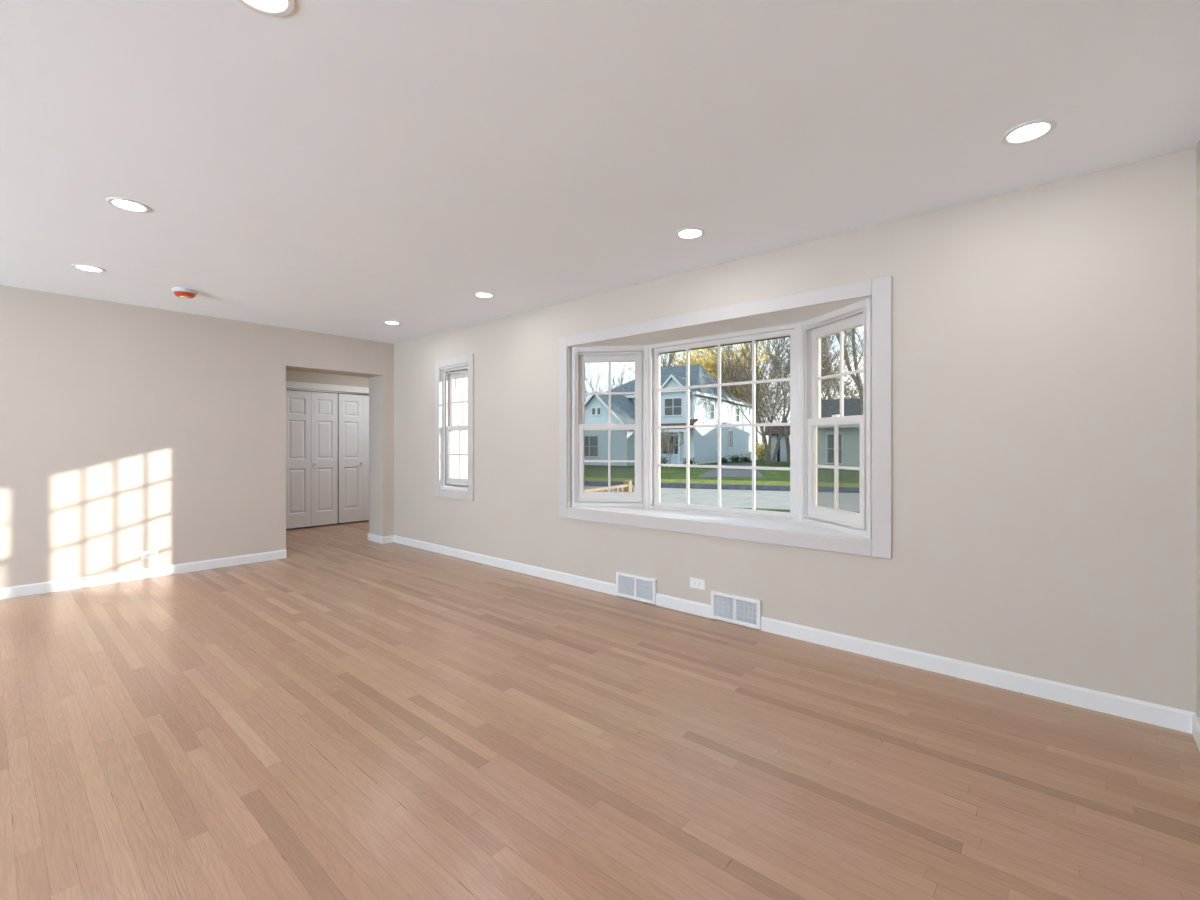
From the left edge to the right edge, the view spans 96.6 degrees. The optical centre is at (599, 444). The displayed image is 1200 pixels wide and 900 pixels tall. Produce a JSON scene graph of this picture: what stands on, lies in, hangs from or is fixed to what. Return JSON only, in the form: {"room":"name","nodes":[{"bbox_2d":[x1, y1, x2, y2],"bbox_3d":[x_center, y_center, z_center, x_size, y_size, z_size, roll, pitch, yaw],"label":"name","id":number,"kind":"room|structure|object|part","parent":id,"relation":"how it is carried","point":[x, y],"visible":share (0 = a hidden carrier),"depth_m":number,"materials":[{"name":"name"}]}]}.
{"room":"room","nodes":[
{"label":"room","id":0,"kind":"room"},
{"bbox_2d":[0,285,393,587],"bbox_3d":[-6.252,-0.017,2.595,0.360,2.439,10.905,0,0,41],"label":"wall","id":1,"kind":"structure","parent":0,"point":[127,430],"depth_m":4.81,"materials":[{"name":"beige paint"}]},
{"bbox_2d":[141,550,158,559],"bbox_3d":[-4.063,0.998,4.830,0.008,0.074,0.123,0,0,41],"label":"wall outlet","id":2,"kind":"object","parent":1,"relation":"attached to","point":[152,554],"visible":1,"depth_m":4.83,"materials":[{"name":"white plastic"}]},
{"bbox_2d":[0,533,393,599],"bbox_3d":[-6.257,1.159,2.590,0.388,0.087,10.891,0,0,41],"label":"baseboard","id":3,"kind":"structure","parent":1,"relation":"attached to","point":[80,582],"depth_m":4.78,"materials":[{"name":"white paint"}]},
{"bbox_2d":[286,370,368,395],"bbox_3d":[-4.733,-0.017,7.699,0.850,2.439,5.000,0,0,41],"label":"wall","id":4,"kind":"structure","parent":0,"point":[291,375],"depth_m":7.89,"materials":[{"name":"beige paint"}]},
{"bbox_2d":[286,390,368,528],"bbox_3d":[-3.926,0.212,8.023,0.070,1.945,1.513,0,0,41],"label":"door","id":5,"kind":"structure","parent":4,"relation":"in","point":[327,434],"depth_m":7.90,"materials":[{"name":"white paint"}]},
{"bbox_2d":[286,381,368,392],"bbox_3d":[-3.896,0.161,7.999,0.018,2.085,1.660,0,0,41],"label":"trim","id":6,"kind":"structure","parent":4,"relation":"attached to","point":[289,384],"depth_m":7.85,"materials":[{"name":"white paint"}]},
{"bbox_2d":[286,388,368,394],"bbox_3d":[-3.937,-0.782,8.035,0.030,0.020,1.520,0,0,41],"label":"trim","id":7,"kind":"structure","parent":4,"relation":"attached to","point":[286,388],"depth_m":7.89,"materials":[{"name":"white wood"}]},
{"bbox_2d":[454,377,467,478],"bbox_3d":[-1.771,0.128,7.942,0.100,3.650,2.745,0,0,41],"label":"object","id":8,"kind":"structure","parent":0,"point":[458,391],"depth_m":7.63,"materials":[{"name":"clear"}]},
{"bbox_2d":[0,520,1199,899],"bbox_3d":[-3.982,1.233,1.776,9.460,0.060,12.950,0,0,41],"label":"floor","id":9,"kind":"structure","parent":0,"point":[347,715],"depth_m":2.10,"materials":[{"name":"brown wood"}]},
{"bbox_2d":[0,0,1199,343],"bbox_3d":[-3.990,-1.336,1.882,9.610,0.200,13.100,0,0,41],"label":"ceiling","id":10,"kind":"structure","parent":0,"point":[346,168],"depth_m":2.14,"materials":[{"name":"white paint"}]},
{"bbox_2d":[71,264,105,272],"bbox_3d":[-3.586,-1.233,3.754,0.175,0.006,0.175,0,0,41],"label":"recessed light","id":11,"kind":"object","parent":10,"relation":"in","point":[89,268],"visible":1,"depth_m":3.75,"materials":[{"name":"white paint"}]},
{"bbox_2d":[106,197,150,212],"bbox_3d":[-2.433,-1.233,2.764,0.175,0.006,0.175,0,0,41],"label":"recessed light","id":12,"kind":"object","parent":10,"relation":"in","point":[121,203],"visible":1,"depth_m":2.76,"materials":[{"name":"white paint"}]},
{"bbox_2d":[172,287,196,298],"bbox_3d":[-3.331,-1.204,4.292,0.160,0.064,0.160,0,0,41],"label":"smoke detector","id":13,"kind":"object","parent":10,"relation":"attached to","point":[185,293],"visible":1,"depth_m":4.25,"materials":[{"name":"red plastic"}]},
{"bbox_2d":[236,0,295,16],"bbox_3d":[-0.928,-1.233,1.458,0.175,0.006,0.175,0,0,41],"label":"recessed light","id":14,"kind":"object","parent":10,"relation":"in","point":[272,8],"visible":1,"depth_m":1.51,"materials":[{"name":"white paint"}]},
{"bbox_2d":[383,321,400,324],"bbox_3d":[-2.113,-1.233,5.432,0.175,0.006,0.175,0,0,41],"label":"recessed light","id":15,"kind":"object","parent":10,"relation":"in","point":[385,322],"visible":1,"depth_m":5.42,"materials":[{"name":"white paint"}]},
{"bbox_2d":[473,292,494,297],"bbox_3d":[-0.959,-1.233,4.427,0.175,0.006,0.175,0,0,41],"label":"recessed light","id":16,"kind":"object","parent":10,"relation":"in","point":[477,294],"visible":1,"depth_m":4.42,"materials":[{"name":"white paint"}]},
{"bbox_2d":[675,227,704,239],"bbox_3d":[0.527,-1.233,3.134,0.175,0.006,0.175,0,0,41],"label":"recessed light","id":17,"kind":"object","parent":10,"relation":"in","point":[688,233],"visible":1,"depth_m":3.13,"materials":[{"name":"white paint"}]},
{"bbox_2d":[1001,119,1056,144],"bbox_3d":[1.695,-1.233,2.118,0.175,0.006,0.175,0,0,41],"label":"recessed light","id":18,"kind":"object","parent":10,"relation":"in","point":[1030,131],"visible":1,"depth_m":2.11,"materials":[{"name":"white paint"}]},
{"bbox_2d":[394,147,1196,712],"bbox_3d":[-0.059,-0.017,4.532,7.160,2.439,0.150,0,0,41],"label":"wall","id":19,"kind":"structure","parent":0,"point":[1044,337],"depth_m":2.69,"materials":[{"name":"beige paint"}]},
{"bbox_2d":[435,354,473,500],"bbox_3d":[-1.523,-0.175,5.792,0.708,1.517,0.163,0,0,41],"label":"window","id":20,"kind":"structure","parent":19,"relation":"in","point":[447,370],"depth_m":5.91,"materials":[{"name":"white paint"}]},
{"bbox_3d":[-1.502,-0.175,5.815,0.528,1.335,0.100,0,0,41],"label":"frame","id":21,"kind":"part","parent":20,"relation":"part of","materials":[{"name":"white plastic"}]},
{"bbox_3d":[-1.516,0.119,5.799,0.458,0.645,0.034,0,0,41],"label":"sash","id":22,"kind":"part","parent":20,"relation":"part of","materials":[{"name":"white plastic"}]},
{"bbox_3d":[-1.489,-0.471,5.830,0.458,0.633,0.034,0,0,41],"label":"sash","id":23,"kind":"part","parent":20,"relation":"part of","materials":[{"name":"white plastic"}]},
{"bbox_2d":[450,430,467,478],"bbox_3d":[-1.515,0.111,5.800,0.368,0.535,0.018,0,0,41],"label":"grille","id":24,"kind":"object","parent":20,"relation":"attached to","point":[451,453],"depth_m":5.84,"materials":[{"name":"white plastic"}]},
{"bbox_2d":[453,378,467,424],"bbox_3d":[-1.489,-0.464,5.830,0.368,0.537,0.018,0,0,41],"label":"grille","id":25,"kind":"object","parent":20,"relation":"attached to","point":[462,401],"depth_m":5.86,"materials":[{"name":"white plastic"}]},
{"bbox_2d":[616,572,656,604],"bbox_3d":[0.277,1.105,4.126,0.379,0.188,0.022,0,0,41],"label":"air vent","id":26,"kind":"object","parent":19,"relation":"in","point":[635,587],"visible":1,"depth_m":4.11,"materials":[{"name":"white metal"}]},
{"bbox_2d":[690,577,704,589],"bbox_3d":[0.688,0.983,3.777,0.123,0.074,0.008,0,0,41],"label":"wall outlet","id":27,"kind":"object","parent":19,"relation":"attached to","point":[697,583],"visible":1,"depth_m":3.77,"materials":[{"name":"white plastic"}]},
{"bbox_2d":[559,276,891,558],"bbox_3d":[0.822,-0.180,4.043,2.615,1.633,0.603,0,0,41],"label":"window","id":28,"kind":"structure","parent":19,"relation":"in","point":[807,317],"depth_m":3.72,"materials":[{"name":"white paint"}]},
{"bbox_3d":[0.083,-0.149,4.643,0.650,1.385,0.100,0,0,6],"label":"frame","id":29,"kind":"part","parent":28,"relation":"part of","materials":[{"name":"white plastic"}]},
{"bbox_3d":[0.085,-0.456,4.662,0.560,0.662,0.034,0,0,6],"label":"sash","id":30,"kind":"part","parent":28,"relation":"part of","materials":[{"name":"white plastic"}]},
{"bbox_3d":[0.080,0.160,4.622,0.560,0.666,0.034,0,0,6],"label":"sash","id":31,"kind":"part","parent":28,"relation":"part of","materials":[{"name":"white plastic"}]},
{"bbox_2d":[584,430,634,491],"bbox_3d":[0.081,0.145,4.622,0.451,0.545,0.018,0,0,6],"label":"grille","id":32,"kind":"object","parent":28,"relation":"attached to","point":[608,460],"depth_m":4.61,"materials":[{"name":"white plastic"}]},
{"bbox_2d":[585,362,634,422],"bbox_3d":[0.085,-0.444,4.662,0.451,0.557,0.018,0,0,6],"label":"grille","id":33,"kind":"object","parent":28,"relation":"attached to","point":[609,393],"depth_m":4.65,"materials":[{"name":"white plastic"}]},
{"bbox_3d":[0.803,0.563,4.022,2.516,0.040,0.517,0,0,41],"label":"seat","id":34,"kind":"part","parent":28,"relation":"part of","materials":[{"name":"white paint"}]},
{"bbox_3d":[0.920,-0.149,4.156,1.310,1.385,0.078,0,0,41],"label":"frame","id":35,"kind":"part","parent":28,"relation":"part of","materials":[{"name":"white plastic"}]},
{"bbox_3d":[0.929,-0.145,4.167,1.220,1.333,0.034,0,0,41],"label":"picture sash","id":36,"kind":"part","parent":28,"relation":"part of","materials":[{"name":"white plastic"}]},
{"bbox_2d":[659,340,789,509],"bbox_3d":[0.930,-0.143,4.167,1.136,1.273,0.018,0,0,41],"label":"grille","id":37,"kind":"object","parent":28,"relation":"attached to","point":[718,343],"depth_m":4.16,"materials":[{"name":"white plastic"}]},
{"bbox_2d":[660,336,789,353],"bbox_3d":[0.885,-0.884,4.116,2.399,0.225,0.409,0,0,41],"label":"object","id":38,"kind":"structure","parent":28,"relation":"attached to","point":[668,344],"depth_m":4.22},
{"bbox_3d":[1.497,0.160,3.389,0.034,0.666,0.560,0,0,-14],"label":"sash","id":39,"kind":"part","parent":28,"relation":"part of","materials":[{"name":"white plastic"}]},
{"bbox_2d":[813,425,859,509],"bbox_3d":[1.497,0.145,3.389,0.018,0.545,0.451,0,0,-14],"label":"grille","id":40,"kind":"object","parent":28,"relation":"attached to","point":[836,467],"depth_m":3.39,"materials":[{"name":"white plastic"}]},
{"bbox_3d":[1.517,-0.149,3.394,0.100,1.385,0.650,0,0,-14],"label":"frame","id":41,"kind":"part","parent":28,"relation":"part of","materials":[{"name":"white plastic"}]},
{"bbox_3d":[1.536,-0.456,3.399,0.034,0.662,0.560,0,0,-14],"label":"sash","id":42,"kind":"part","parent":28,"relation":"part of","materials":[{"name":"white plastic"}]},
{"bbox_2d":[818,331,862,415],"bbox_3d":[1.536,-0.444,3.399,0.018,0.557,0.451,0,0,-14],"label":"grille","id":43,"kind":"object","parent":28,"relation":"attached to","point":[826,333],"depth_m":3.40,"materials":[{"name":"white plastic"}]},
{"bbox_2d":[711,590,761,629],"bbox_3d":[0.906,1.105,3.579,0.359,0.188,0.022,0,0,41],"label":"air vent","id":44,"kind":"object","parent":19,"relation":"in","point":[735,609],"visible":1,"depth_m":3.57,"materials":[{"name":"white metal"}]},
{"bbox_2d":[393,535,1196,733],"bbox_3d":[-0.033,1.159,4.402,6.650,0.087,0.014,0,0,41],"label":"baseboard","id":45,"kind":"structure","parent":19,"relation":"attached to","point":[1138,710],"depth_m":2.87,"materials":[{"name":"white paint"}]},
{"bbox_2d":[1197,140,1199,718],"bbox_3d":[-1.093,-0.017,-1.995,0.150,2.439,11.055,0,0,41],"label":"wall","id":46,"kind":"structure","parent":0,"point":[1198,145],"depth_m":2.19,"materials":[{"name":"beige paint"}]},
{"bbox_2d":[1192,714,1199,750],"bbox_3d":[-1.111,1.159,-1.890,0.014,0.087,10.891,0,0,41],"label":"baseboard","id":47,"kind":"structure","parent":46,"relation":"attached to","point":[1195,719],"depth_m":2.16,"materials":[{"name":"white paint"}]},
{"label":"outside","id":48,"kind":"structure","parent":0,"visible":0},
{"bbox_2d":[698,463,763,476],"bbox_3d":[9.575,1.711,37.124,3.415,0.160,19.067,0,0,17],"label":"driveway","id":49,"kind":"structure","parent":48,"point":[725,472],"depth_m":32.44,"materials":[{"name":"concrete"}]},
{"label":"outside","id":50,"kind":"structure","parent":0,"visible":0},
{"bbox_2d":[584,464,859,482],"bbox_3d":[2.097,1.861,36.796,154.828,0.415,75.900,0,0,41],"label":"lawn","id":51,"kind":"structure","parent":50,"point":[824,474],"depth_m":31.46,"materials":[{"name":"green plant"}]},
{"bbox_2d":[660,457,667,466],"bbox_3d":[4.538,1.332,39.923,1.286,1.157,1.197,0,0,-27],"label":"shrub","id":52,"kind":"object","parent":51,"relation":"on","point":[665,461],"visible":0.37,"depth_m":39.78,"materials":[{"name":"green plant"}]},
{"bbox_2d":[660,423,682,468],"bbox_3d":[4.372,0.236,37.087,2.583,3.475,2.064,0,0,41],"label":"bare shrub","id":53,"kind":"object","parent":51,"relation":"on","point":[664,439],"visible":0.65,"depth_m":37.01,"materials":[{"name":"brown plant"}]},
{"bbox_2d":[681,458,697,464],"bbox_3d":[6.902,1.570,41.035,1.238,1.232,1.192,0,0,0],"label":"shrub","id":54,"kind":"object","parent":51,"relation":"on","point":[692,459],"visible":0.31,"depth_m":41.00,"materials":[{"name":"green plant"}]},
{"bbox_2d":[698,335,846,465],"bbox_3d":[13.437,-4.270,40.309,12.454,12.547,11.987,0,0,-7],"label":"bare tree","id":55,"kind":"object","parent":51,"relation":"on","point":[734,377],"visible":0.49,"depth_m":39.97,"materials":[{"name":"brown plant"}]},
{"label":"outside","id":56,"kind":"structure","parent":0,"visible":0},
{"bbox_2d":[699,455,789,465],"bbox_3d":[18.902,1.728,85.562,180.682,0.450,139.810,0,0,41],"label":"lawn","id":57,"kind":"structure","parent":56,"point":[758,462],"depth_m":45.94,"materials":[{"name":"green plant"}]},
{"bbox_2d":[585,372,605,399],"bbox_3d":[-1.518,-3.878,71.078,4.311,11.513,5.854,0,0,24],"label":"bare tree","id":58,"kind":"object","parent":57,"relation":"on","point":[599,372],"visible":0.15,"depth_m":71.74,"materials":[{"name":"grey plant"}]},
{"bbox_2d":[585,362,631,398],"bbox_3d":[0.291,-4.604,65.641,7.972,12.999,5.963,0,0,-30],"label":"bare tree","id":59,"kind":"object","parent":57,"relation":"on","point":[619,378],"visible":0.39,"depth_m":65.79,"materials":[{"name":"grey plant"}]},
{"bbox_2d":[627,352,684,372],"bbox_3d":[6.842,-6.361,60.603,7.548,16.527,5.908,0,0,27],"label":"bare tree","id":60,"kind":"object","parent":57,"relation":"on","point":[670,362],"visible":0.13,"depth_m":59.84,"materials":[{"name":"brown plant"}]},
{"bbox_2d":[584,364,751,465],"bbox_3d":[6.618,-2.532,50.911,10.260,9.370,21.570,0,0,33],"label":"house","id":61,"kind":"structure","parent":57,"relation":"on","point":[703,401],"depth_m":44.45,"materials":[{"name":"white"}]},
{"bbox_3d":[-0.865,0.153,43.384,1.700,1.600,0.015,0,0,33],"label":"pane","id":62,"kind":"part","parent":61,"relation":"part of","materials":[{"name":"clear glass"}]},
{"bbox_3d":[5.998,0.053,45.097,1.550,1.500,0.015,0,0,33],"label":"pane","id":63,"kind":"part","parent":61,"relation":"part of","materials":[{"name":"clear glass"}]},
{"bbox_3d":[6.005,-3.072,43.904,1.500,1.350,0.015,0,0,33],"label":"pane","id":64,"kind":"part","parent":61,"relation":"part of","materials":[{"name":"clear glass"}]},
{"bbox_3d":[6.290,0.478,42.405,0.160,2.950,0.160,0,0,33],"label":"porch post","id":65,"kind":"part","parent":61,"relation":"part of","materials":[{"name":"white wood"}]},
{"bbox_3d":[6.711,0.478,42.135,0.160,2.950,0.160,0,0,33],"label":"porch post","id":66,"kind":"part","parent":61,"relation":"part of","materials":[{"name":"white wood"}]},
{"bbox_3d":[7.272,0.478,44.258,0.850,2.150,0.060,0,0,33],"label":"door","id":67,"kind":"part","parent":61,"relation":"part of","materials":[{"name":"white wood"}]},
{"bbox_3d":[9.902,-2.897,47.359,0.015,1.300,0.900,0,0,33],"label":"pane","id":68,"kind":"part","parent":61,"relation":"part of","materials":[{"name":"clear glass"}]},
{"bbox_3d":[12.549,-0.522,51.482,0.015,1.550,1.050,0,0,33],"label":"pane","id":69,"kind":"part","parent":61,"relation":"part of","materials":[{"name":"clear glass"}]},
{"bbox_3d":[13.684,-2.897,53.249,0.015,1.300,1.000,0,0,33],"label":"pane","id":70,"kind":"part","parent":61,"relation":"part of","materials":[{"name":"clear glass"}]},
{"bbox_2d":[721,455,729,462],"bbox_3d":[10.677,1.415,45.995,1.224,0.991,1.121,0,0,41],"label":"shrub","id":71,"kind":"object","parent":57,"relation":"on","point":[722,459],"visible":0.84,"depth_m":45.86,"materials":[{"name":"green plant"}]},
{"bbox_2d":[664,341,786,409],"bbox_3d":[14.427,-6.475,64.783,17.291,16.761,11.983,0,0,41],"label":"autumn tree","id":72,"kind":"object","parent":57,"relation":"on","point":[703,362],"visible":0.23,"depth_m":62.66,"materials":[{"name":"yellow plant"}]},
{"bbox_2d":[729,455,742,462],"bbox_3d":[12.168,1.363,47.994,1.227,1.096,1.198,0,0,22],"label":"shrub","id":73,"kind":"object","parent":57,"relation":"on","point":[737,458],"visible":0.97,"depth_m":47.90,"materials":[{"name":"green plant"}]},
{"bbox_2d":[708,345,768,419],"bbox_3d":[16.066,-5.226,62.310,8.486,14.240,8.735,0,0,41],"label":"autumn tree","id":74,"kind":"object","parent":57,"relation":"on","point":[735,345],"visible":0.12,"depth_m":61.74,"materials":[{"name":"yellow plant"}]},
{"bbox_2d":[741,456,750,461],"bbox_3d":[13.464,1.405,49.571,1.297,1.016,1.090,0,0,12],"label":"shrub","id":75,"kind":"object","parent":57,"relation":"on","point":[744,459],"visible":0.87,"depth_m":49.47,"materials":[{"name":"green plant"}]},
{"bbox_2d":[741,451,757,460],"bbox_3d":[14.969,1.353,53.553,0.120,1.300,5.220,0,0,33],"label":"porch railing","id":76,"kind":"object","parent":57,"relation":"on","point":[742,454],"visible":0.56,"depth_m":53.30,"materials":[{"name":"white wood"}]},
{"bbox_2d":[723,339,788,458],"bbox_3d":[17.732,-6.687,61.166,8.868,17.164,9.398,0,0,1],"label":"bare tree","id":77,"kind":"object","parent":57,"relation":"on","point":[775,339],"visible":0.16,"depth_m":60.39,"materials":[{"name":"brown plant"}]},
{"bbox_2d":[746,439,775,462],"bbox_3d":[14.175,0.727,47.207,2.437,2.319,2.430,0,0,41],"label":"shrub","id":78,"kind":"object","parent":57,"relation":"on","point":[761,451],"visible":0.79,"depth_m":46.92,"materials":[{"name":"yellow plant"}]},
{"bbox_2d":[757,403,773,421],"bbox_3d":[22.934,-4.616,84.135,9.839,12.877,7.681,0,0,41],"label":"tree","id":79,"kind":"object","parent":57,"relation":"on","point":[769,403],"visible":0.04,"depth_m":82.68,"materials":[{"name":"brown plant"}]},
{"bbox_2d":[749,376,789,448],"bbox_3d":[24.716,-5.237,82.274,9.924,14.129,9.471,0,0,41],"label":"tree","id":80,"kind":"object","parent":57,"relation":"on","point":[764,416],"visible":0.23,"depth_m":81.38,"materials":[{"name":"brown plant"}]},
{"bbox_2d":[765,426,789,461],"bbox_3d":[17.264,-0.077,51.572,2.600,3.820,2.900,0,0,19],"label":"house","id":81,"kind":"structure","parent":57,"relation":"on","point":[782,452],"depth_m":50.59,"materials":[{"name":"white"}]},
{"bbox_3d":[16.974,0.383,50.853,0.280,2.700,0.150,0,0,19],"label":"doorway","id":82,"kind":"part","parent":81,"relation":"part of","materials":[{"name":"grey"}]},
{"bbox_2d":[763,389,821,422],"bbox_3d":[29.201,-4.470,85.264,11.485,12.568,9.399,0,0,41],"label":"tree","id":83,"kind":"object","parent":57,"relation":"on","point":[782,404],"visible":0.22,"depth_m":84.96,"materials":[{"name":"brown plant"}]},
{"bbox_2d":[758,338,847,462],"bbox_3d":[18.306,-4.982,47.324,7.610,13.783,6.980,0,0,41],"label":"bare tree","id":84,"kind":"object","parent":57,"relation":"on","point":[786,431],"visible":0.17,"depth_m":47.02,"materials":[{"name":"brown plant"}]},
{"bbox_2d":[781,328,862,398],"bbox_3d":[23.506,-6.153,53.845,9.388,16.107,7.653,0,0,-15],"label":"bare tree","id":85,"kind":"object","parent":57,"relation":"on","point":[829,395],"visible":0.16,"depth_m":53.48,"materials":[{"name":"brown plant"}]},
{"bbox_2d":[818,399,861,466],"bbox_3d":[22.534,-0.732,39.444,15.000,5.470,9.120,0,0,19],"label":"house","id":86,"kind":"structure","parent":57,"relation":"on","point":[849,435],"depth_m":37.46,"materials":[{"name":"grey"}]},
{"bbox_3d":[16.377,0.303,37.385,0.900,2.000,0.015,0,0,19],"label":"pane","id":87,"kind":"part","parent":86,"relation":"part of","materials":[{"name":"clear glass"}]},
{"bbox_2d":[821,330,861,398],"bbox_3d":[21.734,-4.920,50.865,8.050,13.628,6.170,0,0,-27],"label":"bare tree","id":88,"kind":"object","parent":57,"relation":"on","point":[828,387],"visible":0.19,"depth_m":50.43,"materials":[{"name":"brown plant"}]},
{"bbox_2d":[831,367,861,398],"bbox_3d":[34.485,-4.337,74.494,8.823,12.303,10.174,0,0,41],"label":"tree","id":89,"kind":"object","parent":57,"relation":"on","point":[850,391],"visible":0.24,"depth_m":73.73,"materials":[{"name":"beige plant"}]},
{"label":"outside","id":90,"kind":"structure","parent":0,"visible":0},
{"bbox_2d":[730,507,859,512],"bbox_3d":[13.490,2.128,11.199,74.356,0.350,27.690,0,0,41],"label":"lawn","id":91,"kind":"structure","parent":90,"point":[777,510],"depth_m":16.43,"materials":[{"name":"green plant"}]},
{"bbox_2d":[584,480,634,491],"bbox_3d":[-0.037,1.230,6.827,0.091,1.445,1.962,0,0,32],"label":"railing","id":92,"kind":"object","parent":91,"relation":"on","point":[627,486],"visible":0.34,"depth_m":7.29,"materials":[{"name":"beige wood"}]},
{"bbox_3d":[-0.054,0.576,6.801,0.060,0.035,1.810,0,0,32],"label":"handrail","id":93,"kind":"part","parent":92,"relation":"part of","materials":[{"name":"beige wood"}]},
{"bbox_3d":[0.388,1.230,7.498,0.090,1.445,0.090,0,0,32],"label":"newel post","id":94,"kind":"part","parent":92,"relation":"part of","materials":[{"name":"beige wood"}]},
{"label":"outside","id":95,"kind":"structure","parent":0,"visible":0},
{"bbox_2d":[584,486,859,511],"bbox_3d":[-2.663,2.168,22.984,151.000,0.330,66.439,0,0,41],"label":"street","id":96,"kind":"structure","parent":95,"point":[765,499],"depth_m":19.94,"materials":[{"name":"grey asphalt"}]},
{"bbox_2d":[584,481,859,492],"bbox_3d":[-1.489,1.928,26.390,148.524,0.290,60.317,0,0,41],"label":"curb","id":97,"kind":"object","parent":96,"relation":"on","point":[586,483],"depth_m":23.77,"materials":[{"name":"concrete"}]},
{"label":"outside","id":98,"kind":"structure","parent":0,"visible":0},
{"bbox_2d":[584,477,859,486],"bbox_3d":[-1.066,1.925,27.620,149.274,0.316,62.172,0,0,41],"label":"verge","id":99,"kind":"structure","parent":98,"point":[585,478],"depth_m":25.41,"materials":[{"name":"green plant"}]},
{"bbox_2d":[835,328,862,414],"bbox_3d":[11.047,-5.058,23.324,6.296,14.205,6.466,0,0,-23],"label":"bare tree","id":100,"kind":"object","parent":99,"relation":"on","point":[857,379],"visible":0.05,"depth_m":24.00,"materials":[{"name":"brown plant"}]}
]}

